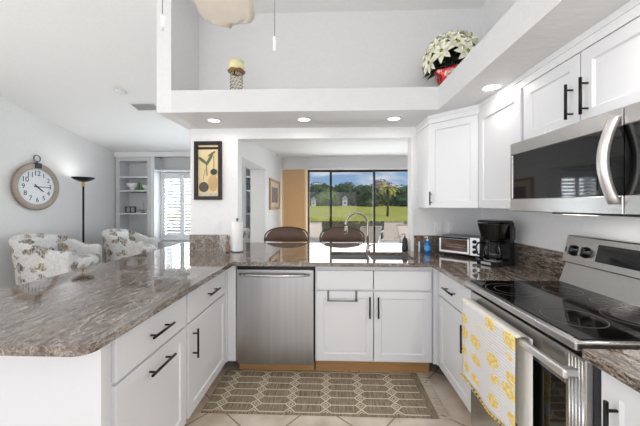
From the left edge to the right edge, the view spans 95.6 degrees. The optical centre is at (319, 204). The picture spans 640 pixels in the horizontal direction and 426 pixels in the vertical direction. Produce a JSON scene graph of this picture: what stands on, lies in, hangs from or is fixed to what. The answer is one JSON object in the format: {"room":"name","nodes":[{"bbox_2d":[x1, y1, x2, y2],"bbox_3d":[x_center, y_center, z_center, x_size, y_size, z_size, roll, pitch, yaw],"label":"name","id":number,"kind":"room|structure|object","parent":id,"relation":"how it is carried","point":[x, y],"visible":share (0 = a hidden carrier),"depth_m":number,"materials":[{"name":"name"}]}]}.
{"room":"kitchen","nodes":[
{"label":"kitchen","id":0,"kind":"room"},
{"bbox_2d":[0,97,115,287],"bbox_3d":[-4.952,-0.792,2.175,0.150,4.284,10.000,0,0,2],"label":"wall","id":1,"kind":"structure","parent":0,"point":[24,134],"depth_m":5.21,"materials":[{"name":"paint"}]},
{"bbox_2d":[10,155,58,209],"bbox_3d":[-4.748,-0.376,4.869,0.065,0.932,0.792,0,0,2],"label":"wall clock","id":2,"kind":"object","parent":1,"relation":"attached to","point":[34,186],"visible":1,"depth_m":4.82,"materials":[{"name":"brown wood"}]},
{"bbox_2d":[160,158,189,169],"bbox_3d":[-2.806,0.000,7.027,3.800,2.700,0.150,0,0,2],"label":"wall","id":3,"kind":"structure","parent":0,"point":[168,163],"depth_m":6.97,"materials":[{"name":"paint"}]},
{"bbox_2d":[114,152,189,156],"bbox_3d":[-2.814,-1.155,6.582,3.775,0.110,0.080,0,0,2],"label":"trim","id":4,"kind":"structure","parent":3,"relation":"attached to","point":[116,154],"depth_m":6.58,"materials":[{"name":"wood"}]},
{"bbox_2d":[151,157,189,240],"bbox_3d":[-2.815,0.125,6.773,2.100,2.450,0.340,0,0,2],"label":"trim","id":5,"kind":"structure","parent":3,"relation":"attached to","point":[156,163],"depth_m":6.68,"materials":[{"name":"wood"}]},
{"bbox_2d":[158,240,188,248],"bbox_3d":[-2.810,1.100,6.772,1.950,0.500,0.340,0,0,2],"label":"trim","id":6,"kind":"structure","parent":3,"relation":"attached to","point":[164,243],"depth_m":6.63,"materials":[{"name":"wood"}]},
{"bbox_2d":[160,172,189,240],"bbox_3d":[-2.796,0.030,6.885,1.970,1.600,0.245,0,0,2],"label":"window","id":7,"kind":"structure","parent":3,"relation":"in","point":[182,178],"depth_m":6.87,"materials":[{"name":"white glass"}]},
{"bbox_2d":[163,175,181,237],"bbox_3d":[-3.498,0.030,6.882,0.462,1.500,0.079,0,0,2],"label":"shutter","id":8,"kind":"object","parent":7,"relation":"attached to","point":[167,179],"depth_m":6.88,"materials":[{"name":"wood"}]},
{"bbox_2d":[182,175,189,237],"bbox_3d":[-3.030,0.030,6.866,0.462,1.500,0.079,0,0,2],"label":"shutter","id":9,"kind":"object","parent":7,"relation":"attached to","point":[185,178],"depth_m":6.87,"materials":[{"name":"wood"}]},
{"bbox_2d":[157,0,198,128],"bbox_3d":[-1.260,-1.356,2.606,0.120,1.213,0.500,0,0,2],"label":"wall","id":10,"kind":"structure","parent":0,"point":[178,44],"depth_m":2.45,"materials":[{"name":"paint"}]},
{"bbox_2d":[0,0,485,157],"bbox_3d":[-1.706,-2.079,2.011,6.750,1.985,10.300,0,0,2],"label":"ceiling","id":11,"kind":"structure","parent":0,"point":[63,62],"depth_m":3.52,"materials":[{"name":"paint"}]},
{"bbox_2d":[115,88,126,94],"bbox_3d":[-2.866,-1.623,4.172,0.140,0.059,0.140,0,0,2],"label":"smoke detector","id":12,"kind":"object","parent":11,"relation":"attached to","point":[119,91],"visible":1,"depth_m":4.14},
{"bbox_2d":[128,102,156,110],"bbox_3d":[-2.761,-1.555,4.598,0.400,0.055,0.238,0,0,2],"label":"ceiling vent","id":13,"kind":"object","parent":11,"relation":"in","point":[154,105],"visible":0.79,"depth_m":4.57,"materials":[{"name":"metal"}]},
{"bbox_2d":[161,0,275,51],"bbox_3d":[-0.409,-1.345,0.937,1.144,1.731,1.145,0,0,2],"label":"ceiling fan","id":14,"kind":"object","parent":11,"relation":"hanging from","point":[223,13],"visible":1,"depth_m":1.39,"materials":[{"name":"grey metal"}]},
{"bbox_2d":[242,142,281,242],"bbox_3d":[-0.866,-0.275,4.998,0.220,3.250,4.070,0,0,2],"label":"wall","id":15,"kind":"structure","parent":0,"point":[263,164],"depth_m":4.18,"materials":[{"name":"paint"}]},
{"bbox_2d":[269,178,279,209],"bbox_3d":[-0.748,-0.170,4.839,0.023,0.490,0.840,0,0,2],"label":"framed picture","id":16,"kind":"object","parent":15,"relation":"attached to","point":[274,185],"visible":1,"depth_m":4.80,"materials":[{"name":"paper"}]},
{"bbox_2d":[272,187,277,202],"bbox_3d":[-0.753,-0.165,4.839,0.002,0.250,0.520,0,0,2],"label":"print","id":17,"kind":"object","parent":16,"relation":"attached to","point":[274,189],"depth_m":4.85},
{"bbox_2d":[184,355,471,425],"bbox_3d":[-1.006,1.400,1.986,8.150,0.100,10.300,0,0,2],"label":"floor","id":18,"kind":"structure","parent":0,"point":[451,401],"depth_m":1.84,"materials":[{"name":"tile"}]},
{"bbox_2d":[9,233,101,284],"bbox_3d":[-4.158,0.897,4.566,0.980,0.905,1.004,0,0,-13],"label":"armchair","id":19,"kind":"object","parent":18,"relation":"on","point":[35,256],"visible":0.81,"depth_m":4.18,"materials":[{"name":"fabric"}]},
{"bbox_2d":[23,235,58,250],"bbox_3d":[-4.344,0.660,4.523,0.173,0.340,0.597,0,0,-13],"label":"cushion","id":20,"kind":"object","parent":19,"relation":"on","point":[50,242],"depth_m":4.55,"materials":[{"name":"fabric"}]},
{"bbox_2d":[73,254,100,270],"bbox_3d":[-4.027,0.910,4.596,0.711,0.159,0.670,0,0,-13],"label":"seat cushion","id":21,"kind":"object","parent":19,"relation":"on","point":[80,261],"depth_m":4.60,"materials":[{"name":"fabric"}]},
{"bbox_2d":[71,176,94,242],"bbox_3d":[-4.481,0.414,5.490,0.370,1.872,0.370,0,0,2],"label":"floor lamp","id":22,"kind":"object","parent":18,"relation":"on","point":[83,180],"visible":0.71,"depth_m":5.47,"materials":[{"name":"black metal"}]},
{"bbox_2d":[101,228,157,262],"bbox_3d":[-3.897,0.915,5.931,0.894,0.869,0.916,0,0,-10],"label":"armchair","id":23,"kind":"object","parent":18,"relation":"on","point":[117,243],"visible":0.79,"depth_m":5.55,"materials":[{"name":"fabric"}]},
{"bbox_2d":[111,230,128,239],"bbox_3d":[-4.068,0.688,5.901,0.158,0.326,0.545,0,0,-10],"label":"cushion","id":24,"kind":"object","parent":23,"relation":"on","point":[122,233],"depth_m":5.93,"materials":[{"name":"fabric"}]},
{"bbox_2d":[143,244,157,252],"bbox_3d":[-3.776,0.928,5.952,0.649,0.153,0.611,0,0,-10],"label":"seat cushion","id":25,"kind":"object","parent":23,"relation":"on","point":[146,247],"depth_m":5.97,"materials":[{"name":"fabric"}]},
{"bbox_2d":[116,157,150,236],"bbox_3d":[-4.279,0.125,6.824,0.830,2.450,0.340,0,0,2],"label":"bookcase","id":26,"kind":"object","parent":18,"relation":"on","point":[128,169],"visible":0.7,"depth_m":6.86,"materials":[{"name":"paint"}]},
{"bbox_2d":[125,206,135,212],"bbox_3d":[-4.435,0.110,6.789,0.240,0.150,0.020,0,0,2],"label":"photo frame","id":27,"kind":"object","parent":26,"relation":"on","point":[128,209],"visible":1,"depth_m":6.78,"materials":[{"name":"paper"}]},
{"bbox_2d":[126,207,133,211],"bbox_3d":[-4.435,0.110,6.794,0.200,0.110,0.006,0,0,2],"label":"photo","id":28,"kind":"object","parent":27,"relation":"attached to","point":[128,209],"depth_m":6.79,"materials":[{"name":"paper"}]},
{"bbox_2d":[126,183,138,189],"bbox_3d":[-4.404,-0.425,6.818,0.260,0.170,0.260,0,0,2],"label":"serving bowl","id":29,"kind":"object","parent":26,"relation":"on","point":[132,186],"visible":0.8,"depth_m":6.74,"materials":[{"name":"ceramic"}]},
{"bbox_2d":[105,296,185,425],"bbox_3d":[-1.054,0.914,1.358,0.658,0.872,0.600,0,0,2],"label":"base cabinet","id":30,"kind":"object","parent":18,"relation":"on","point":[145,366],"visible":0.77,"depth_m":1.31,"materials":[{"name":"white wood"}]},
{"bbox_2d":[0,346,104,425],"bbox_3d":[-1.199,0.914,1.051,0.850,0.872,0.020,0,0,2],"label":"end panel","id":31,"kind":"object","parent":30,"relation":"attached to","point":[34,390],"visible":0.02,"depth_m":1.03,"materials":[{"name":"wood"}]},
{"bbox_2d":[184,266,236,419],"bbox_3d":[-1.020,0.914,1.997,0.682,0.872,0.680,0,0,2],"label":"base cabinet","id":32,"kind":"object","parent":18,"relation":"on","point":[205,305],"depth_m":1.95,"materials":[{"name":"white wood"}]},
{"bbox_2d":[242,166,249,242],"bbox_3d":[-1.343,0.125,6.721,0.845,2.450,0.340,0,0,2],"label":"bookcase","id":33,"kind":"object","parent":18,"relation":"on","point":[245,171],"visible":0.09,"depth_m":6.57,"materials":[{"name":"paint"}]},
{"bbox_2d":[243,228,249,242],"bbox_3d":[-1.858,0.897,5.614,0.980,0.905,1.004,0,0,7],"label":"armchair","id":34,"kind":"object","parent":18,"relation":"on","point":[246,231],"visible":0.04,"depth_m":5.50,"materials":[{"name":"fabric"}]},
{"bbox_2d":[237,266,314,370],"bbox_3d":[-0.348,0.916,2.515,0.614,0.868,0.558,0,0,2],"label":"dishwasher","id":35,"kind":"object","parent":18,"relation":"on","point":[276,304],"visible":0.98,"depth_m":2.29,"materials":[{"name":"silver metal"}]},
{"bbox_2d":[0,234,565,356],"bbox_3d":[-0.071,0.383,2.144,3.168,0.186,2.520,0,0,2],"label":"countertop","id":36,"kind":"structure","parent":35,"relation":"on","point":[76,313],"depth_m":1.73,"materials":[{"name":"stone"}]},
{"bbox_2d":[225,235,229,251],"bbox_3d":[-0.873,0.365,2.743,0.049,0.158,0.093,0,0,-18],"label":"rabbit figurine","id":37,"kind":"object","parent":36,"relation":"on","point":[227,246],"visible":1,"depth_m":2.72,"materials":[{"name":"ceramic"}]},
{"bbox_2d":[231,218,242,252],"bbox_3d":[-0.789,0.283,2.764,0.116,0.322,0.116,0,0,2],"label":"paper towel holder","id":38,"kind":"object","parent":36,"relation":"on","point":[237,226],"visible":1,"depth_m":2.72,"materials":[{"name":"paper"}]},
{"bbox_2d":[344,212,375,251],"bbox_3d":[0.379,0.254,2.762,0.310,0.381,0.044,0,0,-5],"label":"gooseneck faucet","id":39,"kind":"object","parent":36,"relation":"on","point":[353,213],"visible":1,"depth_m":2.75,"materials":[{"name":"silver metal"}]},
{"bbox_2d":[330,254,409,284],"bbox_3d":[0.440,0.559,2.551,0.700,0.188,0.390,0,0,2],"label":"double sink","id":40,"kind":"object","parent":36,"relation":"in","point":[333,257],"visible":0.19,"depth_m":2.74,"materials":[{"name":"silver metal"}]},
{"bbox_2d":[401,234,407,250],"bbox_3d":[0.826,0.361,2.823,0.063,0.166,0.063,0,0,29],"label":"soap dispenser","id":41,"kind":"object","parent":36,"relation":"on","point":[404,240],"visible":1,"depth_m":2.80,"materials":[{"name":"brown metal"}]},
{"bbox_2d":[416,235,421,251],"bbox_3d":[0.930,0.365,2.714,0.056,0.160,0.034,0,0,2],"label":"dish brush","id":42,"kind":"object","parent":36,"relation":"on","point":[419,238],"visible":1,"depth_m":2.72,"materials":[{"name":"plastic"}]},
{"bbox_2d":[424,236,430,252],"bbox_3d":[1.000,0.368,2.702,0.062,0.152,0.061,0,0,2],"label":"soap bottle","id":43,"kind":"object","parent":36,"relation":"on","point":[427,246],"visible":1,"depth_m":2.68,"materials":[{"name":"blue plastic"}]},
{"bbox_2d":[439,233,487,258],"bbox_3d":[1.253,0.357,2.555,0.231,0.175,0.345,0,0,-42],"label":"toaster oven","id":44,"kind":"object","parent":36,"relation":"on","point":[461,244],"visible":0.94,"depth_m":2.48,"materials":[{"name":"grey metal"}]},
{"bbox_2d":[475,219,514,267],"bbox_3d":[1.308,0.279,2.170,0.205,0.332,0.199,0,0,-26],"label":"coffee maker","id":45,"kind":"object","parent":36,"relation":"on","point":[500,234],"visible":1,"depth_m":2.12,"materials":[{"name":"black plastic"}]},
{"bbox_2d":[478,222,508,240],"bbox_3d":[1.285,0.197,2.157,0.143,0.123,0.190,0,0,-26],"label":"basket","id":46,"kind":"object","parent":45,"relation":"on","point":[491,231],"depth_m":2.10,"materials":[{"name":"black plastic"}]},
{"bbox_2d":[264,226,308,242],"bbox_3d":[-0.456,0.824,3.848,0.612,1.054,0.476,0,0,2],"label":"counter stool","id":47,"kind":"object","parent":18,"relation":"on","point":[278,234],"visible":0.52,"depth_m":3.98,"materials":[{"name":"leather"}]},
{"bbox_2d":[201,369,453,420],"bbox_3d":[0.038,1.345,2.089,1.611,0.008,0.512,0,0,2],"label":"kitchen rug","id":48,"kind":"object","parent":18,"relation":"on","point":[239,391],"visible":1,"depth_m":2.04,"materials":[{"name":"fabric"}]},
{"bbox_2d":[319,227,364,242],"bbox_3d":[0.294,0.824,3.822,0.612,1.054,0.476,0,0,2],"label":"counter stool","id":49,"kind":"object","parent":18,"relation":"on","point":[334,234],"visible":0.52,"depth_m":3.96,"materials":[{"name":"leather"}]},
{"bbox_2d":[315,255,439,371],"bbox_3d":[0.456,0.914,2.501,0.973,0.872,0.548,0,0,2],"label":"base cabinet","id":50,"kind":"object","parent":18,"relation":"on","point":[389,327],"depth_m":2.27,"materials":[{"name":"white wood"}]},
{"bbox_2d":[327,290,357,301],"bbox_3d":[0.174,0.716,2.270,0.236,0.078,0.049,0,0,2],"label":"towel bar","id":51,"kind":"object","parent":50,"relation":"attached to","point":[327,290],"visible":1,"depth_m":2.25,"materials":[{"name":"grey metal"}]},
{"bbox_2d":[439,272,472,412],"bbox_3d":[1.175,0.914,1.950,0.638,0.872,0.550,0,0,2],"label":"base cabinet","id":52,"kind":"object","parent":18,"relation":"on","point":[452,293],"visible":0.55,"depth_m":1.96,"materials":[{"name":"white wood"}]},
{"bbox_2d":[465,235,639,425],"bbox_3d":[1.128,0.760,1.286,0.656,1.180,0.762,0,0,2],"label":"electric range","id":53,"kind":"object","parent":18,"relation":"on","point":[594,303],"visible":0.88,"depth_m":1.18,"materials":[{"name":"silver metal"}]},
{"bbox_2d":[460,298,532,425],"bbox_3d":[0.811,0.749,1.388,0.066,0.455,0.501,0,0,2],"label":"tea towel","id":54,"kind":"object","parent":53,"relation":"hanging from","point":[499,370],"visible":0.99,"depth_m":1.28,"materials":[{"name":"fabric"}]},
{"bbox_2d":[465,280,639,350],"bbox_3d":[1.123,0.448,1.286,0.605,0.028,0.762,0,0,2],"label":"cooktop","id":55,"kind":"object","parent":53,"relation":"in","point":[580,316],"depth_m":1.19,"materials":[{"name":"black glass"}]},
{"bbox_2d":[602,371,639,425],"bbox_3d":[1.125,0.914,0.536,0.638,0.872,0.700,0,0,2],"label":"base cabinet","id":56,"kind":"object","parent":18,"relation":"on","point":[620,402],"visible":0.7,"depth_m":0.83,"materials":[{"name":"white wood"}]},
{"bbox_2d":[582,349,639,392],"bbox_3d":[1.128,0.383,0.525,0.658,0.186,0.728,0,0,2],"label":"countertop","id":57,"kind":"structure","parent":56,"relation":"on","point":[623,365],"depth_m":0.82,"materials":[{"name":"stone"}]},
{"bbox_2d":[253,141,407,156],"bbox_3d":[1.186,-0.865,4.301,3.930,0.310,2.820,0,0,2],"label":"ceiling","id":58,"kind":"structure","parent":0,"point":[283,148],"depth_m":4.16,"materials":[{"name":"paint"}]},
{"bbox_2d":[188,8,481,250],"bbox_3d":[0.115,-0.261,2.868,2.850,3.221,0.120,0,0,2],"label":"wall","id":59,"kind":"structure","parent":0,"point":[386,48],"depth_m":2.81,"materials":[{"name":"paint"}]},
{"bbox_2d":[194,141,221,199],"bbox_3d":[-1.094,-0.336,2.836,0.274,0.572,0.025,0,0,2],"label":"framed picture","id":60,"kind":"object","parent":59,"relation":"attached to","point":[207,154],"visible":1,"depth_m":2.84,"materials":[{"name":"paper"}]},
{"bbox_2d":[189,234,227,250],"bbox_3d":[-1.089,0.367,2.838,0.375,0.155,0.020,0,0,2],"label":"backsplash","id":61,"kind":"structure","parent":59,"relation":"attached to","point":[197,242],"depth_m":2.83,"materials":[{"name":"stone"}]},
{"bbox_2d":[213,221,219,232],"bbox_3d":[-1.016,0.215,2.842,0.072,0.116,0.009,0,0,2],"label":"wall outlet","id":62,"kind":"object","parent":59,"relation":"attached to","point":[216,224],"visible":1,"depth_m":2.84,"materials":[{"name":"white plastic"}]},
{"bbox_2d":[235,133,413,234],"bbox_3d":[0.036,-0.200,2.804,1.725,0.980,0.012,0,0,2],"label":"trim","id":63,"kind":"structure","parent":59,"relation":"attached to","point":[324,135],"depth_m":2.80,"materials":[{"name":"paint"}]},
{"bbox_2d":[414,235,438,251],"bbox_3d":[1.206,0.367,2.757,0.618,0.155,0.020,0,0,2],"label":"backsplash","id":64,"kind":"structure","parent":59,"relation":"attached to","point":[433,239],"depth_m":2.75,"materials":[{"name":"stone"}]},
{"bbox_2d":[434,221,441,233],"bbox_3d":[1.127,0.215,2.767,0.072,0.116,0.009,0,0,2],"label":"wall outlet","id":65,"kind":"object","parent":59,"relation":"attached to","point":[437,224],"visible":1,"depth_m":2.77,"materials":[{"name":"white plastic"}]},
{"bbox_2d":[417,114,478,207],"bbox_3d":[1.214,-0.328,2.460,0.620,0.705,0.609,0,0,2],"label":"upper cabinet","id":66,"kind":"object","parent":59,"relation":"attached to","point":[447,151],"visible":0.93,"depth_m":2.32,"materials":[{"name":"white wood"}]},
{"bbox_2d":[448,221,455,233],"bbox_3d":[1.257,0.215,2.762,0.072,0.116,0.009,0,0,2],"label":"wall outlet","id":67,"kind":"object","parent":59,"relation":"attached to","point":[451,224],"visible":1,"depth_m":2.76,"materials":[{"name":"white plastic"}]},
{"bbox_2d":[282,156,407,167],"bbox_3d":[1.107,0.100,5.615,3.680,2.500,0.200,0,0,2],"label":"wall","id":68,"kind":"structure","parent":0,"point":[368,161],"depth_m":5.54,"materials":[{"name":"paint"}]},
{"bbox_2d":[309,172,309,242],"bbox_3d":[-0.451,0.320,5.689,0.500,2.020,0.040,0,0,2],"label":"door","id":69,"kind":"structure","parent":68,"relation":"in","point":[309,172],"depth_m":5.66,"materials":[{"name":"brown metal"}]},
{"bbox_2d":[308,170,331,242],"bbox_3d":[-0.006,0.320,5.624,0.475,2.020,0.040,0,0,2],"label":"door","id":70,"kind":"structure","parent":68,"relation":"in","point":[308,170],"depth_m":5.61,"materials":[{"name":"brown metal"}]},
{"bbox_2d":[282,167,407,242],"bbox_3d":[0.831,0.307,5.473,3.102,2.025,0.062,0,0,2],"label":"vertical blinds","id":71,"kind":"object","parent":68,"relation":"attached to","point":[294,180],"visible":0.64,"depth_m":5.51,"materials":[{"name":"fabric"}]},
{"bbox_2d":[330,170,372,242],"bbox_3d":[0.631,0.320,5.651,0.885,2.020,0.040,0,0,2],"label":"door","id":72,"kind":"structure","parent":68,"relation":"in","point":[333,171],"depth_m":5.65,"materials":[{"name":"brown metal"}]},
{"bbox_2d":[373,169,407,242],"bbox_3d":[1.458,0.320,5.572,0.875,2.020,0.040,0,0,2],"label":"door","id":73,"kind":"structure","parent":68,"relation":"in","point":[386,170],"depth_m":5.57,"materials":[{"name":"brown metal"}]},
{"bbox_2d":[482,0,639,251],"bbox_3d":[1.498,-0.792,-0.077,0.120,4.284,5.950,0,0,2],"label":"wall","id":74,"kind":"structure","parent":0,"point":[547,230],"depth_m":1.91,"materials":[{"name":"paint"}]},
{"bbox_2d":[171,0,629,128],"bbox_3d":[0.089,-0.840,0.402,2.730,0.180,4.810,0,0,2],"label":"soffit","id":75,"kind":"object","parent":74,"relation":"attached to","point":[529,32],"depth_m":2.29,"materials":[{"name":"paint"}]},
{"bbox_2d":[207,118,220,122],"bbox_3d":[-0.937,-0.746,2.564,0.124,0.006,0.124,0,0,2],"label":"recessed light","id":76,"kind":"object","parent":75,"relation":"in","point":[213,120],"visible":1,"depth_m":2.56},
{"bbox_2d":[227,58,244,89],"bbox_3d":[-0.705,-1.069,2.446,0.146,0.274,0.146,0,0,2],"label":"candle holder","id":77,"kind":"object","parent":75,"relation":"on","point":[236,66],"visible":0.77,"depth_m":2.40,"materials":[{"name":"beige metal"}]},
{"bbox_2d":[229,58,243,72],"bbox_3d":[-0.705,-1.168,2.446,0.128,0.075,0.128,0,0,2],"label":"candle","id":78,"kind":"object","parent":77,"relation":"on","point":[235,64],"depth_m":2.39,"materials":[{"name":"beige wax"}]},
{"bbox_2d":[297,117,310,121],"bbox_3d":[-0.139,-0.746,2.536,0.124,0.006,0.124,0,0,2],"label":"recessed light","id":79,"kind":"object","parent":75,"relation":"in","point":[302,119],"visible":1,"depth_m":2.53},
{"bbox_2d":[387,116,400,120],"bbox_3d":[0.640,-0.746,2.509,0.124,0.006,0.124,0,0,2],"label":"recessed light","id":80,"kind":"object","parent":75,"relation":"in","point":[394,118],"visible":1,"depth_m":2.50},
{"bbox_2d":[420,29,479,86],"bbox_3d":[1.113,-1.195,2.459,0.492,0.530,0.471,0,0,2],"label":"poinsettia","id":81,"kind":"object","parent":75,"relation":"on","point":[449,49],"visible":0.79,"depth_m":2.35,"materials":[{"name":"white plant"}]},
{"bbox_2d":[422,60,428,80],"bbox_3d":[0.932,-1.212,2.584,0.031,0.221,0.211,0,0,38],"label":"flower","id":82,"kind":"object","parent":81,"relation":"on","point":[425,73],"depth_m":2.56,"materials":[{"name":"plant"}]},
{"bbox_2d":[420,49,430,65],"bbox_3d":[0.901,-1.257,2.467,0.067,0.181,0.213,0,0,2],"label":"flower","id":83,"kind":"object","parent":81,"relation":"on","point":[426,57],"depth_m":2.43,"materials":[{"name":"plant"}]},
{"bbox_2d":[421,51,436,74],"bbox_3d":[0.908,-1.186,2.415,0.079,0.180,0.222,0,0,2],"label":"flower","id":84,"kind":"object","parent":81,"relation":"on","point":[427,62],"depth_m":2.42,"materials":[{"name":"plant"}]},
{"bbox_2d":[424,35,446,54],"bbox_3d":[0.948,-1.300,2.379,0.133,0.174,0.209,0,0,2],"label":"flower","id":85,"kind":"object","parent":81,"relation":"on","point":[434,47],"depth_m":2.34,"materials":[{"name":"plant"}]},
{"bbox_2d":[430,37,454,62],"bbox_3d":[0.979,-1.231,2.316,0.157,0.212,0.142,0,0,2],"label":"flower","id":86,"kind":"object","parent":81,"relation":"on","point":[444,52],"depth_m":2.32,"materials":[{"name":"plant"}]},
{"bbox_2d":[434,64,458,86],"bbox_3d":[1.117,-1.030,2.453,0.309,0.198,0.290,0,0,2],"label":"pot","id":87,"kind":"object","parent":81,"relation":"on","point":[441,74],"depth_m":2.39,"materials":[{"name":"ceramic"}]},
{"bbox_2d":[439,30,461,43],"bbox_3d":[1.048,-1.353,2.340,0.196,0.153,0.163,0,0,2],"label":"flower","id":88,"kind":"object","parent":81,"relation":"on","point":[455,37],"depth_m":2.30,"materials":[{"name":"plant"}]},
{"bbox_2d":[443,32,472,50],"bbox_3d":[1.084,-1.274,2.268,0.218,0.170,0.086,0,0,2],"label":"flower","id":89,"kind":"object","parent":81,"relation":"on","point":[456,39],"depth_m":2.27,"materials":[{"name":"plant"}]},
{"bbox_2d":[454,39,474,58],"bbox_3d":[1.143,-1.204,2.257,0.216,0.182,0.066,0,0,2],"label":"flower","id":90,"kind":"object","parent":81,"relation":"on","point":[460,43],"depth_m":2.25,"materials":[{"name":"plant"}]},
{"bbox_2d":[463,31,477,44],"bbox_3d":[1.181,-1.324,2.308,0.182,0.176,0.136,0,0,2],"label":"flower","id":91,"kind":"object","parent":81,"relation":"on","point":[469,38],"depth_m":2.28,"materials":[{"name":"plant"}]},
{"bbox_2d":[480,83,502,91],"bbox_3d":[1.087,-0.746,1.843,0.124,0.006,0.124,0,0,2],"label":"recessed light","id":92,"kind":"object","parent":75,"relation":"in","point":[490,87],"visible":1,"depth_m":1.84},
{"bbox_2d":[479,88,523,208],"bbox_3d":[1.333,-0.328,1.909,0.330,0.705,0.486,0,0,2],"label":"upper cabinet","id":93,"kind":"object","parent":74,"relation":"attached to","point":[501,125],"visible":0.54,"depth_m":1.91,"materials":[{"name":"wood"}]},
{"bbox_2d":[488,240,565,276],"bbox_3d":[1.506,0.367,2.210,0.020,0.155,1.093,0,0,2],"label":"backsplash","id":94,"kind":"structure","parent":74,"relation":"attached to","point":[545,260],"depth_m":1.97,"materials":[{"name":"stone"}]},
{"bbox_2d":[416,0,639,133],"bbox_3d":[1.185,-0.715,1.583,0.617,0.068,2.366,0,0,2],"label":"trim","id":95,"kind":"structure","parent":74,"relation":"attached to","point":[630,11],"depth_m":1.42,"materials":[{"name":"wood"}]},
{"bbox_2d":[524,17,639,139],"bbox_3d":[1.300,-0.516,1.281,0.368,0.327,0.768,0,0,2],"label":"upper cabinet","id":96,"kind":"object","parent":74,"relation":"attached to","point":[604,77],"visible":0.88,"depth_m":1.24,"materials":[{"name":"white wood"}]},
{"bbox_2d":[510,101,639,216],"bbox_3d":[1.249,-0.152,1.282,0.464,0.392,0.762,0,0,2],"label":"microwave","id":97,"kind":"object","parent":96,"relation":"attached to","point":[590,166],"visible":1,"depth_m":1.19,"materials":[{"name":"silver metal"}]},
{"label":"outside","id":98,"kind":"structure","parent":0,"visible":0},
{"bbox_2d":[167,205,407,223],"bbox_3d":[2.200,0.975,62.842,120.000,1.750,114.240,0,0,2],"label":"lawn","id":99,"kind":"structure","parent":98,"point":[317,213],"depth_m":24.14,"materials":[{"name":"green plant"}]},
{"bbox_2d":[167,220,407,239],"bbox_3d":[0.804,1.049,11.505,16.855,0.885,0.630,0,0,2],"label":"patio floor","id":100,"kind":"structure","parent":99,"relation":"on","point":[325,225],"depth_m":11.29,"materials":[{"name":"concrete"}]},
{"bbox_2d":[311,197,315,205],"bbox_3d":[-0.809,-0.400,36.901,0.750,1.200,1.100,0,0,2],"label":"house","id":101,"kind":"structure","parent":99,"relation":"on","point":[313,200],"depth_m":36.45,"materials":[{"name":"white"}]},
{"bbox_2d":[310,182,329,205],"bbox_3d":[-0.936,-1.292,41.196,5.160,4.153,5.066,0,0,2],"label":"tree","id":102,"kind":"object","parent":99,"relation":"on","point":[315,190],"visible":0.45,"depth_m":39.60,"materials":[{"name":"green plant"}]},
{"bbox_2d":[316,187,340,205],"bbox_3d":[1.025,-0.772,34.173,2.852,2.691,2.867,0,0,2],"label":"tree","id":103,"kind":"object","parent":99,"relation":"on","point":[324,196],"visible":0.84,"depth_m":33.52,"materials":[{"name":"green plant"}]},
{"bbox_2d":[329,182,354,205],"bbox_3d":[3.511,-1.574,48.444,5.390,4.448,5.973,0,0,2],"label":"tree","id":104,"kind":"object","parent":99,"relation":"on","point":[337,188],"visible":0.16,"depth_m":46.64,"materials":[{"name":"green plant"}]},
{"bbox_2d":[342,196,347,205],"bbox_3d":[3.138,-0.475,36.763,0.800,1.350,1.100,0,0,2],"label":"house","id":105,"kind":"structure","parent":99,"relation":"on","point":[344,199],"depth_m":36.31,"materials":[{"name":"white"}]},
{"bbox_2d":[339,185,361,205],"bbox_3d":[4.805,-1.247,41.322,4.922,3.204,4.114,0,0,2],"label":"tree","id":106,"kind":"object","parent":99,"relation":"on","point":[348,192],"visible":0.43,"depth_m":40.57,"materials":[{"name":"green plant"}]},
{"bbox_2d":[352,184,382,206],"bbox_3d":[5.450,-0.792,33.959,3.491,3.183,4.290,0,0,2],"label":"tree","id":107,"kind":"object","parent":99,"relation":"on","point":[363,196],"visible":0.87,"depth_m":32.48,"materials":[{"name":"green plant"}]},
{"bbox_2d":[369,179,395,205],"bbox_3d":[10.214,-2.021,49.006,6.931,4.808,4.767,0,0,-41],"label":"tree","id":108,"kind":"object","parent":99,"relation":"on","point":[377,182],"visible":0.13,"depth_m":47.71,"materials":[{"name":"green plant"}]},
{"bbox_2d":[377,185,399,215],"bbox_3d":[5.138,-0.336,21.796,1.740,2.418,1.916,0,0,2],"label":"palm tree","id":109,"kind":"object","parent":99,"relation":"on","point":[388,191],"visible":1,"depth_m":21.75,"materials":[{"name":"green plant"}]},
{"bbox_2d":[381,185,407,205],"bbox_3d":[10.937,-1.111,40.779,5.021,3.312,5.054,0,0,2],"label":"tree","id":110,"kind":"object","parent":99,"relation":"on","point":[385,196],"visible":0.19,"depth_m":39.60,"materials":[{"name":"green plant"}]},
{"bbox_2d":[391,184,407,206],"bbox_3d":[10.322,-0.917,33.583,4.282,3.031,3.890,0,0,2],"label":"tree","id":111,"kind":"object","parent":99,"relation":"on","point":[401,199],"visible":0.49,"depth_m":32.59,"materials":[{"name":"green plant"}]},
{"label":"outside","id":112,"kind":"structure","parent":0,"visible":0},
{"bbox_2d":[326,241,398,242],"bbox_3d":[0.796,1.430,8.457,17.000,0.080,5.440,0,0,2],"label":"floor","id":113,"kind":"structure","parent":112,"point":[380,241],"depth_m":10.75,"materials":[{"name":"concrete"}]},
{"bbox_2d":[310,222,325,242],"bbox_3d":[-0.185,0.954,8.319,0.616,0.880,0.854,0,0,-8],"label":"patio chair","id":114,"kind":"object","parent":113,"relation":"on","point":[315,227],"visible":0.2,"depth_m":8.59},
{"bbox_2d":[347,226,381,242],"bbox_3d":[1.134,0.954,7.463,0.616,0.880,0.854,0,0,-18],"label":"patio chair","id":115,"kind":"object","parent":113,"relation":"on","point":[363,229],"visible":0.38,"depth_m":7.16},
{"bbox_2d":[379,221,403,242],"bbox_3d":[2.145,0.954,8.633,0.616,0.880,0.854,0,0,22],"label":"patio chair","id":116,"kind":"object","parent":113,"relation":"on","point":[390,233],"visible":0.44,"depth_m":8.88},
{"bbox_2d":[396,224,407,242],"bbox_3d":[2.391,0.954,7.326,0.616,0.880,0.854,0,0,-13],"label":"patio chair","id":117,"kind":"object","parent":113,"relation":"on","point":[401,228],"visible":0.24,"depth_m":7.60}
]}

